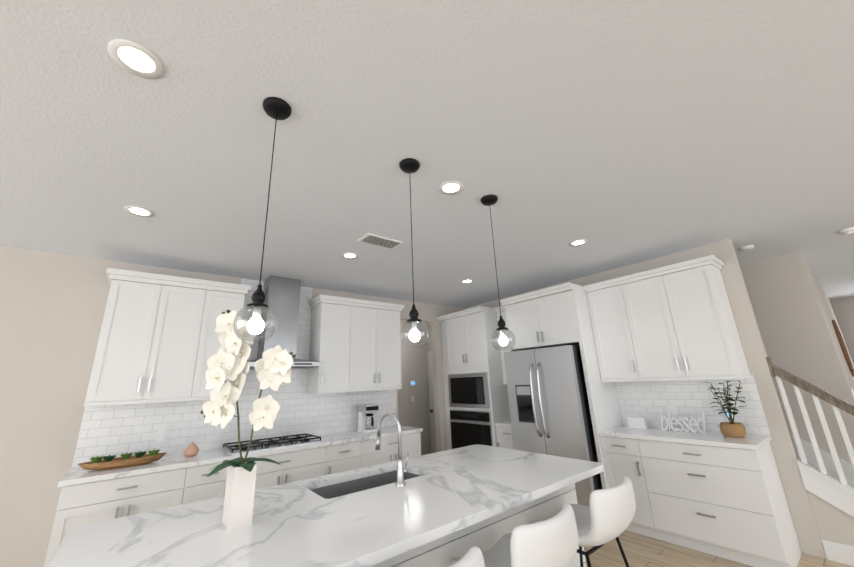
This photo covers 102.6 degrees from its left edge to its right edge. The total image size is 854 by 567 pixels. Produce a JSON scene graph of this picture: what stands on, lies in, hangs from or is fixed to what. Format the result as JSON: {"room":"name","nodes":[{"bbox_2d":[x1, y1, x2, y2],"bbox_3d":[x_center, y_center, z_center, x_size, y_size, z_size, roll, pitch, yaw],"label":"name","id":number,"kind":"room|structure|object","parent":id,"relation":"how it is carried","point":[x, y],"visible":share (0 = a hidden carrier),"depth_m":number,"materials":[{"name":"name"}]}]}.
{"room":"kitchen","nodes":[
{"label":"kitchen","id":0,"kind":"room"},
{"bbox_2d":[0,246,434,566],"bbox_3d":[-3.198,1.123,3.073,8.550,2.800,0.120,10,-20,-37],"label":"wall","id":1,"kind":"structure","parent":0,"point":[52,308],"depth_m":2.98,"materials":[{"name":"paint"}]},
{"bbox_2d":[83,268,250,406],"bbox_3d":[-2.536,0.562,3.454,1.198,1.195,0.395,10,-20,-37],"label":"upper cabinet","id":2,"kind":"object","parent":1,"relation":"attached to","point":[158,340],"visible":0.81,"depth_m":3.25,"materials":[{"name":"white wood"}]},
{"bbox_2d":[72,278,396,466],"bbox_3d":[-1.792,0.920,4.226,3.350,1.884,0.003,10,-20,-37],"label":"tile backsplash","id":3,"kind":"structure","parent":1,"relation":"attached to","point":[111,430],"depth_m":3.83,"materials":[{"name":"white tile"}]},
{"bbox_2d":[156,429,165,441],"bbox_3d":[-2.608,1.492,3.355,0.070,0.114,0.009,10,-20,-37],"label":"electrical outlet","id":4,"kind":"object","parent":3,"relation":"attached to","point":[161,434],"visible":1,"depth_m":3.35,"materials":[{"name":"white plastic"}]},
{"bbox_2d":[247,276,322,368],"bbox_3d":[-1.732,0.454,4.084,0.860,1.070,0.501,10,-20,-37],"label":"range hood","id":5,"kind":"object","parent":1,"relation":"attached to","point":[282,299],"visible":0.69,"depth_m":4.07,"materials":[{"name":"silver metal"}]},
{"bbox_2d":[307,298,354,393],"bbox_3d":[-1.245,0.813,4.478,0.458,1.116,0.349,10,-20,-37],"label":"upper cabinet","id":6,"kind":"object","parent":1,"relation":"attached to","point":[332,333],"depth_m":4.34,"materials":[{"name":"white wood"}]},
{"bbox_2d":[355,302,402,389],"bbox_3d":[-0.821,0.890,4.806,0.859,1.116,0.349,10,-20,-37],"label":"upper cabinet","id":7,"kind":"object","parent":1,"relation":"attached to","point":[355,345],"depth_m":4.70,"materials":[{"name":"white wood"}]},
{"bbox_2d":[431,305,463,451],"bbox_3d":[0.434,1.780,5.886,0.730,2.800,0.120,10,-20,-37],"label":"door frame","id":8,"kind":"structure","parent":1,"relation":"attached to","point":[439,398],"depth_m":5.70,"materials":[{"name":"paint"}]},
{"bbox_2d":[398,320,430,454],"bbox_3d":[-0.097,2.088,6.886,3.040,2.800,0.120,10,-20,-37],"label":"wall","id":9,"kind":"structure","parent":0,"point":[414,367],"depth_m":6.71,"materials":[{"name":"paint"}]},
{"bbox_2d":[0,0,853,307],"bbox_3d":[2.182,-0.714,2.700,16.200,0.100,10.700,10,-20,-37],"label":"ceiling","id":10,"kind":"structure","parent":0,"point":[616,134],"depth_m":1.89,"materials":[{"name":"paint"}]},
{"bbox_2d":[107,39,163,78],"bbox_3d":[-1.168,-0.899,1.378,0.176,0.006,0.176,10,-20,-37],"label":"recessed light","id":11,"kind":"object","parent":10,"relation":"in","point":[135,58],"visible":1,"depth_m":1.37,"materials":[{"name":"white"}]},
{"bbox_2d":[124,205,153,216],"bbox_3d":[-2.125,-0.531,2.527,0.176,0.006,0.176,10,-20,-37],"label":"recessed light","id":12,"kind":"object","parent":10,"relation":"in","point":[139,211],"visible":1,"depth_m":2.53,"materials":[{"name":"white"}]},
{"bbox_2d":[233,97,291,340],"bbox_3d":[-0.696,-0.314,1.489,0.158,1.108,0.158,10,-20,-37],"label":"pendant light","id":13,"kind":"object","parent":10,"relation":"hanging from","point":[276,108],"visible":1,"depth_m":1.38,"materials":[{"name":"clear glass"}]},
{"bbox_2d":[342,253,358,258],"bbox_3d":[-0.800,-0.288,3.565,0.176,0.006,0.176,10,-20,-37],"label":"recessed light","id":14,"kind":"object","parent":10,"relation":"in","point":[350,255],"visible":1,"depth_m":3.56,"materials":[{"name":"white"}]},
{"bbox_2d":[358,233,402,248],"bbox_3d":[-0.435,-0.394,3.233,0.380,0.014,0.190,10,-20,-37],"label":"ceiling vent","id":15,"kind":"object","parent":10,"relation":"in","point":[377,240],"visible":0.98,"depth_m":3.21,"materials":[{"name":"white metal"}]},
{"bbox_2d":[399,158,428,346],"bbox_3d":[-0.086,-0.203,1.962,0.158,1.108,0.158,10,-20,-37],"label":"pendant light","id":16,"kind":"object","parent":10,"relation":"hanging from","point":[409,165],"visible":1,"depth_m":1.86,"materials":[{"name":"clear glass"}]},
{"bbox_2d":[438,181,463,194],"bbox_3d":[0.167,-0.665,2.387,0.176,0.006,0.176,10,-20,-37],"label":"recessed light","id":17,"kind":"object","parent":10,"relation":"in","point":[450,187],"visible":1,"depth_m":2.38,"materials":[{"name":"white"}]},
{"bbox_2d":[461,279,472,283],"bbox_3d":[0.546,-0.027,4.669,0.176,0.006,0.176,10,-20,-37],"label":"recessed light","id":18,"kind":"object","parent":10,"relation":"in","point":[467,281],"visible":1,"depth_m":4.67,"materials":[{"name":"white plastic"}]},
{"bbox_2d":[481,194,514,349],"bbox_3d":[0.486,-0.100,2.405,0.158,1.108,0.158,10,-20,-37],"label":"pendant light","id":19,"kind":"object","parent":10,"relation":"hanging from","point":[489,200],"visible":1,"depth_m":2.30,"materials":[{"name":"clear glass"}]},
{"bbox_2d":[569,239,587,246],"bbox_3d":[1.532,-0.411,3.469,0.176,0.006,0.176,10,-20,-37],"label":"recessed light","id":20,"kind":"object","parent":10,"relation":"in","point":[579,242],"visible":1,"depth_m":3.46,"materials":[{"name":"white"}]},
{"bbox_2d":[738,245,753,251],"bbox_3d":[3.539,-0.387,3.792,0.130,0.034,0.130,10,-20,-37],"label":"smoke detector","id":21,"kind":"object","parent":10,"relation":"attached to","point":[747,248],"visible":1,"depth_m":3.76,"materials":[{"name":"white plastic"}]},
{"bbox_2d":[838,227,853,233],"bbox_3d":[4.204,-0.523,3.410,0.130,0.034,0.130,10,-20,-37],"label":"smoke detector","id":22,"kind":"object","parent":10,"relation":"attached to","point":[847,230],"visible":1,"depth_m":3.39,"materials":[{"name":"white plastic"}]},
{"bbox_2d":[427,239,853,558],"bbox_3d":[1.807,1.439,4.893,0.120,2.800,5.530,10,-20,-37],"label":"wall","id":23,"kind":"structure","parent":0,"point":[795,491],"depth_m":3.15,"materials":[{"name":"paint"}]},
{"bbox_2d":[427,351,435,452],"bbox_3d":[0.309,2.305,6.431,0.111,2.100,0.940,10,-20,-37],"label":"pantry door","id":24,"kind":"structure","parent":23,"relation":"in","point":[431,405],"depth_m":6.74,"materials":[{"name":"wood"}]},
{"bbox_2d":[494,306,508,383],"bbox_3d":[1.352,0.915,5.172,0.395,1.155,0.398,10,-20,-37],"label":"cabinet filler","id":25,"kind":"object","parent":23,"relation":"attached to","point":[503,315],"visible":0.25,"depth_m":5.18,"materials":[{"name":"white wood"}]},
{"bbox_2d":[583,283,630,378],"bbox_3d":[2.295,0.568,4.071,0.350,1.084,0.475,10,-20,-37],"label":"upper cabinet","id":26,"kind":"object","parent":23,"relation":"attached to","point":[611,350],"depth_m":4.01,"materials":[{"name":"white wood"}]},
{"bbox_2d":[615,259,749,378],"bbox_3d":[2.649,0.431,3.645,0.350,1.084,0.898,10,-20,-37],"label":"upper cabinet","id":27,"kind":"object","parent":23,"relation":"attached to","point":[672,322],"depth_m":3.47,"materials":[{"name":"white wood"}]},
{"bbox_2d":[615,374,770,434],"bbox_3d":[2.712,1.274,3.655,0.003,0.535,1.278,10,-20,-37],"label":"tile backsplash","id":28,"kind":"structure","parent":23,"relation":"attached to","point":[647,401],"depth_m":3.58,"materials":[{"name":"white tile"}]},
{"bbox_2d":[668,405,677,416],"bbox_3d":[2.654,1.376,3.696,0.009,0.115,0.070,10,-20,-37],"label":"electrical outlet","id":29,"kind":"object","parent":28,"relation":"attached to","point":[673,411],"visible":0.89,"depth_m":3.69,"materials":[{"name":"white plastic"}]},
{"bbox_2d":[821,539,853,565],"bbox_3d":[3.381,2.107,2.608,0.016,0.135,0.473,10,-20,-37],"label":"baseboard","id":30,"kind":"structure","parent":23,"relation":"attached to","point":[839,552],"depth_m":2.72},
{"bbox_2d":[584,530,853,566],"bbox_3d":[2.296,2.072,1.902,16.200,0.100,10.700,10,-20,-37],"label":"floor","id":31,"kind":"structure","parent":0,"point":[639,550],"depth_m":2.90,"materials":[{"name":"brown wood"}]},
{"bbox_2d":[44,466,195,566],"bbox_3d":[-2.524,2.035,2.856,0.819,0.876,0.598,10,-20,-37],"label":"base cabinet","id":32,"kind":"object","parent":31,"relation":"on","point":[78,505],"depth_m":2.66,"materials":[{"name":"white wood"}]},
{"bbox_2d":[192,462,227,502],"bbox_3d":[-2.109,2.110,3.177,0.477,0.876,0.598,10,-20,-37],"label":"base cabinet","id":33,"kind":"object","parent":31,"relation":"on","point":[213,486],"depth_m":3.04,"materials":[{"name":"white wood"}]},
{"bbox_2d":[254,446,331,489],"bbox_3d":[-1.616,2.199,3.559,1.018,0.876,0.598,10,-20,-37],"label":"base cabinet","id":34,"kind":"object","parent":31,"relation":"on","point":[299,465],"depth_m":3.48,"materials":[{"name":"white wood"}]},
{"bbox_2d":[332,440,367,473],"bbox_3d":[-1.103,2.292,3.956,0.528,0.876,0.598,10,-20,-37],"label":"base cabinet","id":35,"kind":"object","parent":31,"relation":"on","point":[354,455],"depth_m":3.86,"materials":[{"name":"white wood"}]},
{"bbox_2d":[368,432,420,465],"bbox_3d":[-0.621,2.379,4.329,0.938,0.876,0.598,10,-20,-37],"label":"base cabinet","id":36,"kind":"object","parent":31,"relation":"on","point":[411,443],"depth_m":4.20,"materials":[{"name":"white wood"}]},
{"bbox_2d":[57,425,422,486],"bbox_3d":[-1.560,1.769,3.727,3.350,0.040,0.623,10,-20,-37],"label":"countertop","id":37,"kind":"structure","parent":36,"relation":"on","point":[75,476],"depth_m":3.14,"materials":[{"name":"stone"}]},
{"bbox_2d":[78,449,166,470],"bbox_3d":[-2.578,1.505,2.918,0.582,0.102,0.200,10,-20,-37],"label":"tray","id":38,"kind":"object","parent":37,"relation":"on","point":[98,463],"visible":1,"depth_m":2.87,"materials":[{"name":"brown wood"}]},
{"bbox_2d":[184,442,198,456],"bbox_3d":[-2.240,1.577,3.256,0.124,0.122,0.124,10,-20,-37],"label":"bud vase","id":39,"kind":"object","parent":37,"relation":"on","point":[191,449],"visible":1,"depth_m":3.22,"materials":[{"name":"pink ceramic"}]},
{"bbox_2d":[222,433,321,454],"bbox_3d":[-1.659,1.718,3.695,0.880,0.048,0.520,10,-20,-37],"label":"cooktop","id":40,"kind":"object","parent":37,"relation":"in","point":[280,442],"visible":0.92,"depth_m":3.61,"materials":[{"name":"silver metal"}]},
{"bbox_2d":[357,404,378,432],"bbox_3d":[-0.771,1.760,4.484,0.184,0.330,0.245,10,-20,-37],"label":"coffee maker","id":41,"kind":"object","parent":37,"relation":"on","point":[365,419],"visible":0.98,"depth_m":4.46,"materials":[{"name":"white plastic"}]},
{"bbox_2d":[450,546,484,566],"bbox_3d":[-0.065,1.419,1.145,0.514,0.923,0.498,10,-20,-37],"label":"stool","id":42,"kind":"object","parent":31,"relation":"on","point":[473,557],"visible":1,"depth_m":1.19,"materials":[{"name":"white plastic"}]},
{"bbox_2d":[436,306,509,449],"bbox_3d":[0.810,1.748,5.421,0.705,2.575,1.045,10,-20,-37],"label":"tall cabinet","id":43,"kind":"object","parent":31,"relation":"on","point":[468,347],"visible":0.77,"depth_m":5.26,"materials":[{"name":"white wood"}]},
{"bbox_2d":[448,373,489,408],"bbox_3d":[0.849,1.668,5.383,0.652,0.492,0.830,10,-20,-37],"label":"microwave","id":44,"kind":"object","parent":43,"relation":"in","point":[470,390],"visible":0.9,"depth_m":5.14,"materials":[{"name":"silver metal"}]},
{"bbox_2d":[450,410,492,448],"bbox_3d":[0.855,2.286,5.190,0.702,0.716,0.830,10,-20,-37],"label":"wall oven","id":45,"kind":"object","parent":43,"relation":"in","point":[469,427],"visible":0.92,"depth_m":5.02,"materials":[{"name":"silver metal"}]},
{"bbox_2d":[370,483,585,566],"bbox_3d":[-0.258,1.675,1.920,2.710,0.874,0.970,10,-20,-37],"label":"kitchen island","id":46,"kind":"object","parent":31,"relation":"on","point":[483,536],"visible":0.17,"depth_m":1.87,"materials":[{"name":"white wood"}]},
{"bbox_2d":[49,444,603,566],"bbox_3d":[-0.217,1.212,1.975,2.750,0.040,1.220,10,-20,-37],"label":"island countertop","id":47,"kind":"structure","parent":46,"relation":"on","point":[300,523],"depth_m":1.60,"materials":[{"name":"stone"}]},
{"bbox_2d":[200,310,295,531],"bbox_3d":[-0.893,0.611,1.689,0.364,1.010,0.395,10,-20,-37],"label":"potted orchid","id":48,"kind":"object","parent":47,"relation":"on","point":[232,364],"visible":0.96,"depth_m":1.69,"materials":[{"name":"plant"}]},
{"bbox_2d":[311,470,418,498],"bbox_3d":[-0.371,1.420,2.183,0.764,0.230,0.424,10,-20,-37],"label":"sink","id":49,"kind":"object","parent":47,"relation":"in","point":[347,487],"visible":0.02,"depth_m":2.38,"materials":[{"name":"silver metal"}]},
{"bbox_2d":[375,412,408,486],"bbox_3d":[-0.224,1.036,2.180,0.121,0.412,0.240,10,-20,-37],"label":"faucet","id":50,"kind":"object","parent":47,"relation":"on","point":[401,471],"visible":0.98,"depth_m":2.12,"materials":[{"name":"silver metal"}]},
{"bbox_2d":[495,420,512,448],"bbox_3d":[1.320,2.378,4.677,0.630,0.915,0.398,10,-20,-37],"label":"base cabinet","id":51,"kind":"object","parent":31,"relation":"on","point":[504,434],"visible":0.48,"depth_m":4.64,"materials":[{"name":"white wood"}]},
{"bbox_2d":[451,504,577,566],"bbox_3d":[0.428,1.508,1.526,0.514,0.923,0.498,10,-20,-37],"label":"stool","id":52,"kind":"object","parent":31,"relation":"on","point":[552,542],"visible":0.92,"depth_m":1.44,"materials":[{"name":"white plastic"}]},
{"bbox_2d":[504,345,601,506],"bbox_3d":[1.626,1.737,4.186,0.868,1.828,0.940,10,-20,-37],"label":"refrigerator","id":53,"kind":"object","parent":31,"relation":"on","point":[549,409],"visible":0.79,"depth_m":3.94,"materials":[{"name":"silver metal"}]},
{"bbox_2d":[500,282,622,488],"bbox_3d":[1.699,1.400,4.334,0.730,2.575,1.050,10,-20,-37],"label":"surround","id":54,"kind":"object","parent":31,"relation":"on","point":[556,316],"visible":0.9,"depth_m":4.15,"materials":[{"name":"white wood"}]},
{"bbox_2d":[533,476,635,566],"bbox_3d":[0.937,1.600,1.920,0.514,0.923,0.498,10,-20,-37],"label":"stool","id":55,"kind":"object","parent":31,"relation":"on","point":[606,516],"visible":0.65,"depth_m":1.80,"materials":[{"name":"white plastic"}]},
{"bbox_2d":[600,436,647,535],"bbox_3d":[2.229,2.055,3.606,0.598,0.876,0.378,10,-20,-37],"label":"base cabinet","id":56,"kind":"object","parent":31,"relation":"on","point":[617,453],"depth_m":3.48,"materials":[{"name":"white wood"}]},
{"bbox_2d":[598,425,771,450],"bbox_3d":[2.481,1.506,3.388,0.623,0.040,1.277,10,-20,-37],"label":"countertop","id":57,"kind":"structure","parent":56,"relation":"on","point":[757,442],"depth_m":3.19,"materials":[{"name":"stone"}]},
{"bbox_2d":[627,417,646,428],"bbox_3d":[2.332,1.549,3.801,0.050,0.115,0.170,10,-20,-37],"label":"digital photo frame","id":58,"kind":"object","parent":57,"relation":"on","point":[636,423],"visible":1,"depth_m":3.78,"materials":[{"name":"white plastic"}]},
{"bbox_2d":[660,409,705,432],"bbox_3d":[2.612,1.404,3.499,0.024,0.207,0.406,10,-20,-37],"label":"blessed sign","id":59,"kind":"object","parent":57,"relation":"on","point":[669,421],"visible":1,"depth_m":3.48,"materials":[{"name":"white plastic"}]},
{"bbox_2d":[701,381,745,437],"bbox_3d":[2.769,1.154,3.164,0.304,0.489,0.320,10,-20,-37],"label":"potted plant","id":60,"kind":"object","parent":57,"relation":"on","point":[732,429],"visible":1,"depth_m":3.12,"materials":[{"name":"green plant"}]},
{"bbox_2d":[628,439,801,566],"bbox_3d":[2.602,1.911,3.158,0.598,0.876,0.938,10,-20,-37],"label":"base cabinet","id":61,"kind":"object","parent":31,"relation":"on","point":[728,503],"depth_m":2.90,"materials":[{"name":"white wood"}]},
{"bbox_2d":[766,357,853,516],"bbox_3d":[3.428,1.396,2.796,0.147,1.601,0.594,10,-20,-37],"label":"rail","id":62,"kind":"object","parent":31,"relation":"on","point":[821,483],"visible":1,"depth_m":2.88,"materials":[{"name":"beige wood"}]},
{"bbox_2d":[791,434,853,487],"bbox_3d":[2.982,1.373,4.439,1.146,2.583,3.250,10,-20,-37],"label":"stairs","id":63,"kind":"structure","parent":31,"relation":"on","point":[830,466],"depth_m":3.60,"materials":[{"name":"carpet"}]},
{"bbox_2d":[739,251,853,463],"bbox_3d":[2.776,1.628,5.693,0.120,2.800,5.450,10,-20,-37],"label":"wall","id":64,"kind":"structure","parent":0,"point":[797,340],"depth_m":3.92,"materials":[{"name":"paint"}]},
{"bbox_2d":[801,254,853,397],"bbox_3d":[6.407,1.348,5.234,4.930,2.800,0.120,10,-20,-37],"label":"wall","id":65,"kind":"structure","parent":0,"point":[826,306],"depth_m":4.48,"materials":[{"name":"paint"}]},
{"bbox_2d":[832,320,853,376],"bbox_3d":[6.062,0.934,4.977,0.820,0.820,0.030,10,-20,-37],"label":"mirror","id":66,"kind":"object","parent":65,"relation":"attached to","point":[843,348],"visible":1,"depth_m":4.78,"materials":[{"name":"brown wood"}]},
{"bbox_2d":[830,297,853,363],"bbox_3d":[9.952,1.101,4.880,0.120,2.800,5.170,10,-20,-37],"label":"wall","id":67,"kind":"structure","parent":0,"point":[843,308],"depth_m":6.86,"materials":[{"name":"paint"}]}
]}

